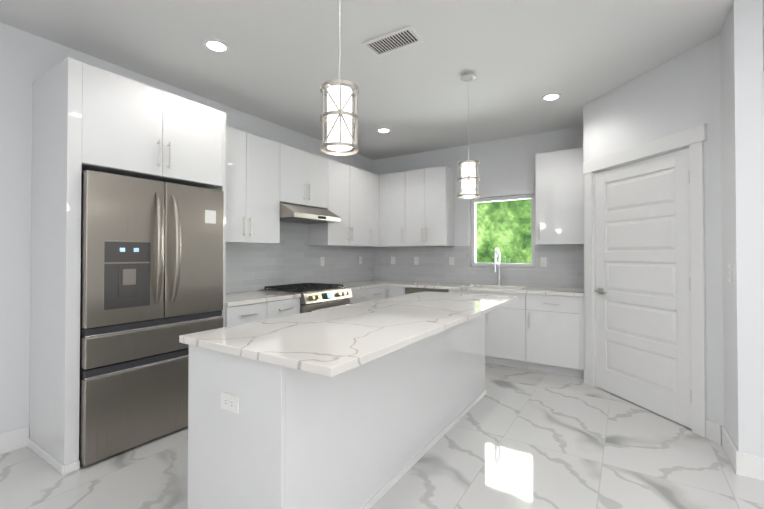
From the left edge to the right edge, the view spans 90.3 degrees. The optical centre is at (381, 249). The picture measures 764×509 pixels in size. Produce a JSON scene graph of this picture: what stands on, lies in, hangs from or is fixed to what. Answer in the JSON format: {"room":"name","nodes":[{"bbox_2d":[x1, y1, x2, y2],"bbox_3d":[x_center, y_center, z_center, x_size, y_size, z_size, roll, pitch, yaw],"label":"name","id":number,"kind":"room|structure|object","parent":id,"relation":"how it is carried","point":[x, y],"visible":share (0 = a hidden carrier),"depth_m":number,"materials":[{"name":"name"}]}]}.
{"room":"kitchen","nodes":[
{"label":"kitchen","id":0,"kind":"room"},
{"bbox_2d":[0,22,372,433],"bbox_3d":[-2.603,-0.080,2.268,0.150,2.740,9.150,0,-1,33],"label":"wall","id":1,"kind":"structure","parent":0,"point":[27,59],"depth_m":2.49,"materials":[{"name":"white paint"}]},
{"bbox_2d":[0,426,28,454],"bbox_3d":[-3.678,1.205,0.441,0.014,0.130,4.939,0,-1,33],"label":"baseboard","id":2,"kind":"structure","parent":1,"relation":"attached to","point":[15,439],"depth_m":2.45,"materials":[{"name":"paint"}]},
{"bbox_2d":[43,61,226,188],"bbox_3d":[-1.794,-0.816,2.831,0.607,0.606,0.937,0,-1,33],"label":"upper cabinet","id":3,"kind":"object","parent":1,"relation":"attached to","point":[87,117],"depth_m":2.48,"materials":[{"name":"laminate"}]},
{"bbox_2d":[214,126,282,244],"bbox_3d":[-1.415,-0.589,3.670,0.329,1.041,0.819,0,-1,33],"label":"upper cabinet","id":4,"kind":"object","parent":1,"relation":"attached to","point":[253,195],"depth_m":3.65,"materials":[{"name":"laminate"}]},
{"bbox_2d":[225,221,372,293],"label":"backsplash","id":5,"kind":"structure","parent":1,"relation":"attached to","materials":[{"name":"grey tile"}]},
{"bbox_2d":[283,144,330,208],"bbox_3d":[-0.989,-0.799,4.332,0.329,0.606,0.748,0,-1,33],"label":"upper cabinet","id":6,"kind":"object","parent":1,"relation":"attached to","point":[306,175],"depth_m":4.25,"materials":[{"name":"laminate"}]},
{"bbox_2d":[280,202,340,223],"bbox_3d":[-0.900,-0.409,4.269,0.522,0.171,0.746,0,-1,33],"label":"range hood","id":7,"kind":"object","parent":6,"relation":"attached to","point":[293,213],"visible":0.83,"depth_m":4.10,"materials":[{"name":"silver metal"}]},
{"bbox_2d":[320,257,323,265],"bbox_3d":[-0.773,0.151,4.935,0.008,0.115,0.070,0,-1,33],"label":"electrical outlet","id":8,"kind":"object","parent":1,"relation":"attached to","point":[321,261],"visible":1,"depth_m":4.92,"materials":[{"name":"plastic"}]},
{"bbox_2d":[307,160,370,248],"bbox_3d":[-0.558,-0.574,4.997,0.329,1.041,0.837,0,-1,33],"label":"upper cabinet","id":9,"kind":"object","parent":1,"relation":"attached to","point":[350,185],"depth_m":4.88,"materials":[{"name":"laminate"}]},
{"bbox_2d":[371,173,378,248],"bbox_3d":[-0.255,-0.568,5.465,0.329,1.041,0.279,0,-1,33],"label":"upper cabinet","id":10,"kind":"object","parent":1,"relation":"attached to","point":[374,177],"depth_m":5.41,"materials":[{"name":"laminate"}]},
{"bbox_2d":[0,363,763,508],"bbox_3d":[0.778,1.315,-0.023,8.300,0.100,9.300,0,-1,33],"label":"floor","id":11,"kind":"structure","parent":0,"point":[515,438],"depth_m":2.25,"materials":[{"name":"tile"}]},
{"bbox_2d":[79,170,223,465],"bbox_3d":[-1.738,0.414,2.769,0.714,1.765,0.908,0,-1,33],"label":"refrigerator","id":12,"kind":"object","parent":11,"relation":"on","point":[151,289],"visible":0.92,"depth_m":2.48,"materials":[{"name":"metal"}]},
{"bbox_2d":[222,297,299,327],"bbox_3d":[-1.292,0.886,3.572,0.624,0.839,0.817,0,-1,33],"label":"base cabinet","id":13,"kind":"object","parent":11,"relation":"on","point":[238,314],"depth_m":3.34,"materials":[{"name":"laminate"}]},
{"bbox_2d":[223,289,300,308],"bbox_3d":[-1.285,0.448,3.573,0.639,0.036,0.817,0,-1,33],"label":"countertop","id":14,"kind":"structure","parent":13,"relation":"on","point":[253,296],"depth_m":3.50,"materials":[{"name":"white stone"}]},
{"bbox_2d":[260,283,352,313],"bbox_3d":[-0.811,0.855,4.201,0.726,0.915,0.750,0,-1,33],"label":"range","id":15,"kind":"object","parent":11,"relation":"on","point":[317,296],"visible":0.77,"depth_m":4.02,"materials":[{"name":"metal"}]},
{"bbox_2d":[184,315,485,508],"bbox_3d":[0.006,0.866,2.608,0.664,0.857,2.428,0,-1,33],"label":"kitchen island","id":16,"kind":"object","parent":11,"relation":"on","point":[366,405],"depth_m":1.70,"materials":[{"name":"white laminate"}]},
{"bbox_2d":[221,391,238,413],"bbox_3d":[-0.637,0.637,1.585,0.115,0.070,0.008,0,-1,33],"label":"outlet","id":17,"kind":"object","parent":16,"relation":"attached to","point":[230,402],"visible":1,"depth_m":1.58,"materials":[{"name":"plastic"}]},
{"bbox_2d":[179,291,516,378],"bbox_3d":[0.131,0.420,2.555,0.915,0.032,2.510,0,-1,33],"label":"island countertop","id":18,"kind":"structure","parent":16,"relation":"on","point":[330,342],"depth_m":1.84,"materials":[{"name":"white stone"}]},
{"bbox_2d":[349,285,385,303],"bbox_3d":[-0.440,0.901,4.890,0.624,0.839,0.798,0,-1,33],"label":"base cabinet","id":19,"kind":"object","parent":11,"relation":"on","point":[359,295],"depth_m":4.70,"materials":[{"name":"laminate"}]},
{"bbox_2d":[331,277,401,288],"bbox_3d":[-0.259,0.466,5.159,0.639,0.036,1.438,0,-1,33],"label":"countertop","id":20,"kind":"structure","parent":19,"relation":"on","point":[372,284],"depth_m":5.04,"materials":[{"name":"white stone"}]},
{"bbox_2d":[385,286,404,297],"bbox_3d":[0.332,0.905,5.257,0.308,0.839,0.624,0,-1,33],"label":"base cabinet","id":21,"kind":"object","parent":11,"relation":"on","point":[389,292],"depth_m":5.01,"materials":[{"name":"white laminate"}]},
{"bbox_2d":[405,287,448,294],"bbox_3d":[0.699,0.902,4.981,0.602,0.838,0.649,0,-1,33],"label":"dishwasher","id":22,"kind":"object","parent":11,"relation":"on","point":[409,290],"visible":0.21,"depth_m":4.79,"materials":[{"name":"metal"}]},
{"bbox_2d":[446,288,525,368],"bbox_3d":[1.347,0.898,4.601,0.890,0.839,0.624,0,-1,33],"label":"base cabinet","id":23,"kind":"object","parent":11,"relation":"on","point":[505,326],"depth_m":4.22,"materials":[{"name":"white laminate"}]},
{"bbox_2d":[526,296,584,377],"bbox_3d":[1.957,0.894,4.207,0.562,0.839,0.624,0,-1,33],"label":"base cabinet","id":24,"kind":"object","parent":11,"relation":"on","point":[537,325],"depth_m":3.94,"materials":[{"name":"white laminate"}]},
{"bbox_2d":[386,280,583,295],"bbox_3d":[1.208,0.460,4.686,2.335,0.036,0.639,0,-1,33],"label":"countertop","id":25,"kind":"structure","parent":24,"relation":"on","point":[530,289],"depth_m":4.50,"materials":[{"name":"white stone"}]},
{"bbox_2d":[466,284,481,287],"bbox_3d":[1.345,0.573,4.591,0.729,0.216,0.410,0,-1,33],"label":"sink","id":26,"kind":"object","parent":25,"relation":"in","point":[467,285],"depth_m":4.89,"materials":[{"name":"silver metal"}]},
{"bbox_2d":[494,249,505,283],"bbox_3d":[1.460,0.214,4.719,0.117,0.457,0.226,0,-1,33],"label":"faucet","id":27,"kind":"object","parent":25,"relation":"on","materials":[{"name":"silver metal"}]},
{"bbox_2d":[0,0,763,159],"bbox_3d":[0.778,-1.525,0.009,8.300,0.100,9.300,0,-1,33],"label":"ceiling","id":28,"kind":"structure","parent":0,"point":[277,63],"depth_m":2.78,"materials":[{"name":"white paint"}]},
{"bbox_2d":[203,38,229,52],"bbox_3d":[-1.171,-1.441,2.685,0.176,0.008,0.176,0,-1,33],"label":"recessed light","id":29,"kind":"object","parent":28,"relation":"in","point":[216,45],"visible":1,"depth_m":2.68,"materials":[{"name":"paint"}]},
{"bbox_2d":[320,0,358,155],"bbox_3d":[-0.192,-0.952,1.725,0.175,1.006,0.175,0,-1,33],"label":"pendant light","id":30,"kind":"object","parent":28,"relation":"hanging from","point":[338,114],"visible":1,"depth_m":1.67,"materials":[{"name":"white glass"}]},
{"bbox_2d":[376,128,390,132],"bbox_3d":[0.019,-1.420,4.524,0.176,0.008,0.176,0,-1,33],"label":"recessed light","id":31,"kind":"object","parent":28,"relation":"in","point":[383,130],"visible":0.98,"depth_m":4.52,"materials":[{"name":"paint"}]},
{"bbox_2d":[362,26,423,56],"bbox_3d":[0.075,-1.439,2.636,0.380,0.012,0.200,0,-1,33],"label":"ceiling vent","id":32,"kind":"object","parent":28,"relation":"in","point":[399,39],"visible":1,"depth_m":2.63,"materials":[{"name":"metal"}]},
{"bbox_2d":[458,71,479,198],"bbox_3d":[0.710,-0.936,3.119,0.176,1.006,0.175,0,-1,33],"label":"pendant light","id":33,"kind":"object","parent":28,"relation":"hanging from","point":[469,181],"visible":1,"depth_m":3.07,"materials":[{"name":"white glass"}]},
{"bbox_2d":[541,93,561,100],"bbox_3d":[1.585,-1.431,3.559,0.176,0.008,0.176,0,-1,33],"label":"recessed light","id":34,"kind":"object","parent":28,"relation":"in","point":[551,96],"visible":0.96,"depth_m":3.56,"materials":[{"name":"paint"}]},
{"bbox_2d":[373,126,582,287],"bbox_3d":[1.579,-0.049,4.923,3.990,2.740,0.150,0,-1,33],"label":"wall","id":35,"kind":"structure","parent":0,"point":[507,166],"depth_m":4.93,"materials":[{"name":"white paint"}]},
{"bbox_2d":[386,171,405,247],"bbox_3d":[0.285,-0.568,5.480,0.295,1.041,0.329,0,-1,33],"label":"upper cabinet","id":36,"kind":"object","parent":35,"relation":"attached to","point":[395,182],"depth_m":5.34,"materials":[{"name":"white laminate"}]},
{"bbox_2d":[414,257,418,264],"bbox_3d":[0.498,0.157,5.515,0.070,0.115,0.008,0,-1,33],"label":"electrical outlet","id":37,"kind":"object","parent":35,"relation":"attached to","point":[416,260],"visible":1,"depth_m":5.51,"materials":[{"name":"plastic"}]},
{"bbox_2d":[406,166,457,247],"bbox_3d":[0.663,-0.571,5.236,0.606,1.041,0.329,0,-1,33],"label":"upper cabinet","id":38,"kind":"object","parent":35,"relation":"attached to","point":[430,192],"depth_m":5.08,"materials":[{"name":"white laminate"}]},
{"bbox_2d":[449,257,453,264],"bbox_3d":[0.956,0.154,5.219,0.070,0.115,0.008,0,-1,33],"label":"electrical outlet","id":39,"kind":"object","parent":35,"relation":"attached to","point":[451,260],"visible":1,"depth_m":5.22,"materials":[{"name":"plastic"}]},
{"bbox_2d":[374,245,583,287],"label":"backsplash","id":40,"kind":"structure","parent":35,"relation":"attached to","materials":[{"name":"grey tile"}]},
{"bbox_2d":[471,194,534,266],"bbox_3d":[1.565,-0.234,4.931,0.818,0.908,0.055,0,-1,33],"label":"window","id":41,"kind":"structure","parent":35,"relation":"in","point":[473,225],"depth_m":4.92,"materials":[{"name":"paint"}]},
{"bbox_2d":[540,257,546,266],"bbox_3d":[1.947,0.147,4.579,0.070,0.115,0.008,0,-1,33],"label":"electrical outlet","id":42,"kind":"object","parent":35,"relation":"attached to","point":[543,261],"visible":1,"depth_m":4.58,"materials":[{"name":"plastic"}]},
{"bbox_2d":[535,148,583,247],"bbox_3d":[2.058,-0.579,4.334,0.512,1.036,0.329,0,-1,33],"label":"upper cabinet","id":43,"kind":"object","parent":35,"relation":"attached to","point":[559,174],"depth_m":4.20,"materials":[{"name":"white laminate"}]},
{"bbox_2d":[583,34,723,426],"bbox_3d":[2.187,-0.070,3.151,0.120,2.740,1.259,0,-1,-12],"label":"wall","id":44,"kind":"structure","parent":0,"point":[680,92],"depth_m":2.73,"materials":[{"name":"white paint"}]},
{"bbox_2d":[595,148,691,428],"bbox_3d":[2.120,0.279,3.164,0.097,2.028,0.921,0,-1,-12],"label":"pantry door","id":45,"kind":"structure","parent":44,"relation":"in","point":[643,296],"depth_m":3.09,"materials":[{"name":"paint"}]},
{"bbox_2d":[583,124,706,437],"bbox_3d":[2.167,0.219,3.181,0.144,2.163,1.153,0,-1,-12],"label":"door frame","id":46,"kind":"structure","parent":44,"relation":"attached to","point":[693,139],"depth_m":2.70,"materials":[{"name":"paint"}]},
{"bbox_2d":[584,370,721,444],"bbox_3d":[2.120,1.235,3.128,0.014,0.130,1.247,0,-1,-12],"label":"baseboard","id":47,"kind":"structure","parent":44,"relation":"attached to","point":[713,431],"depth_m":2.56,"materials":[{"name":"paint"}]},
{"bbox_2d":[720,0,763,456],"bbox_3d":[2.631,-0.071,2.986,0.120,2.740,1.960,0,-1,33],"label":"wall","id":48,"kind":"structure","parent":0,"point":[742,105],"depth_m":2.18,"materials":[{"name":"white paint"}]},
{"bbox_2d":[728,263,731,282],"bbox_3d":[2.131,0.141,2.330,0.008,0.115,0.070,0,-1,33],"label":"switch plate","id":49,"kind":"object","parent":48,"relation":"attached to","point":[729,272],"visible":1,"depth_m":2.31,"materials":[{"name":"plastic"}]},
{"bbox_2d":[722,427,748,477],"bbox_3d":[2.153,1.226,2.328,0.044,0.130,0.389,0,-1,33],"label":"baseboard","id":50,"kind":"structure","parent":48,"relation":"attached to","point":[747,465],"depth_m":2.19,"materials":[{"name":"paint"}]},
{"bbox_2d":[749,454,763,478],"bbox_3d":[2.489,1.230,2.626,0.017,0.130,1.254,0,-1,33],"label":"baseboard","id":51,"kind":"structure","parent":48,"relation":"attached to","point":[758,461],"depth_m":2.12,"materials":[{"name":"paint"}]},
{"label":"outside","id":52,"kind":"structure","parent":0,"visible":0},
{"bbox_2d":[476,199,530,262],"bbox_3d":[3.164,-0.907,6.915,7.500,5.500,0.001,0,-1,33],"label":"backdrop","id":53,"kind":"structure","parent":52,"point":[504,228],"depth_m":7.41,"materials":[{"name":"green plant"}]}
]}

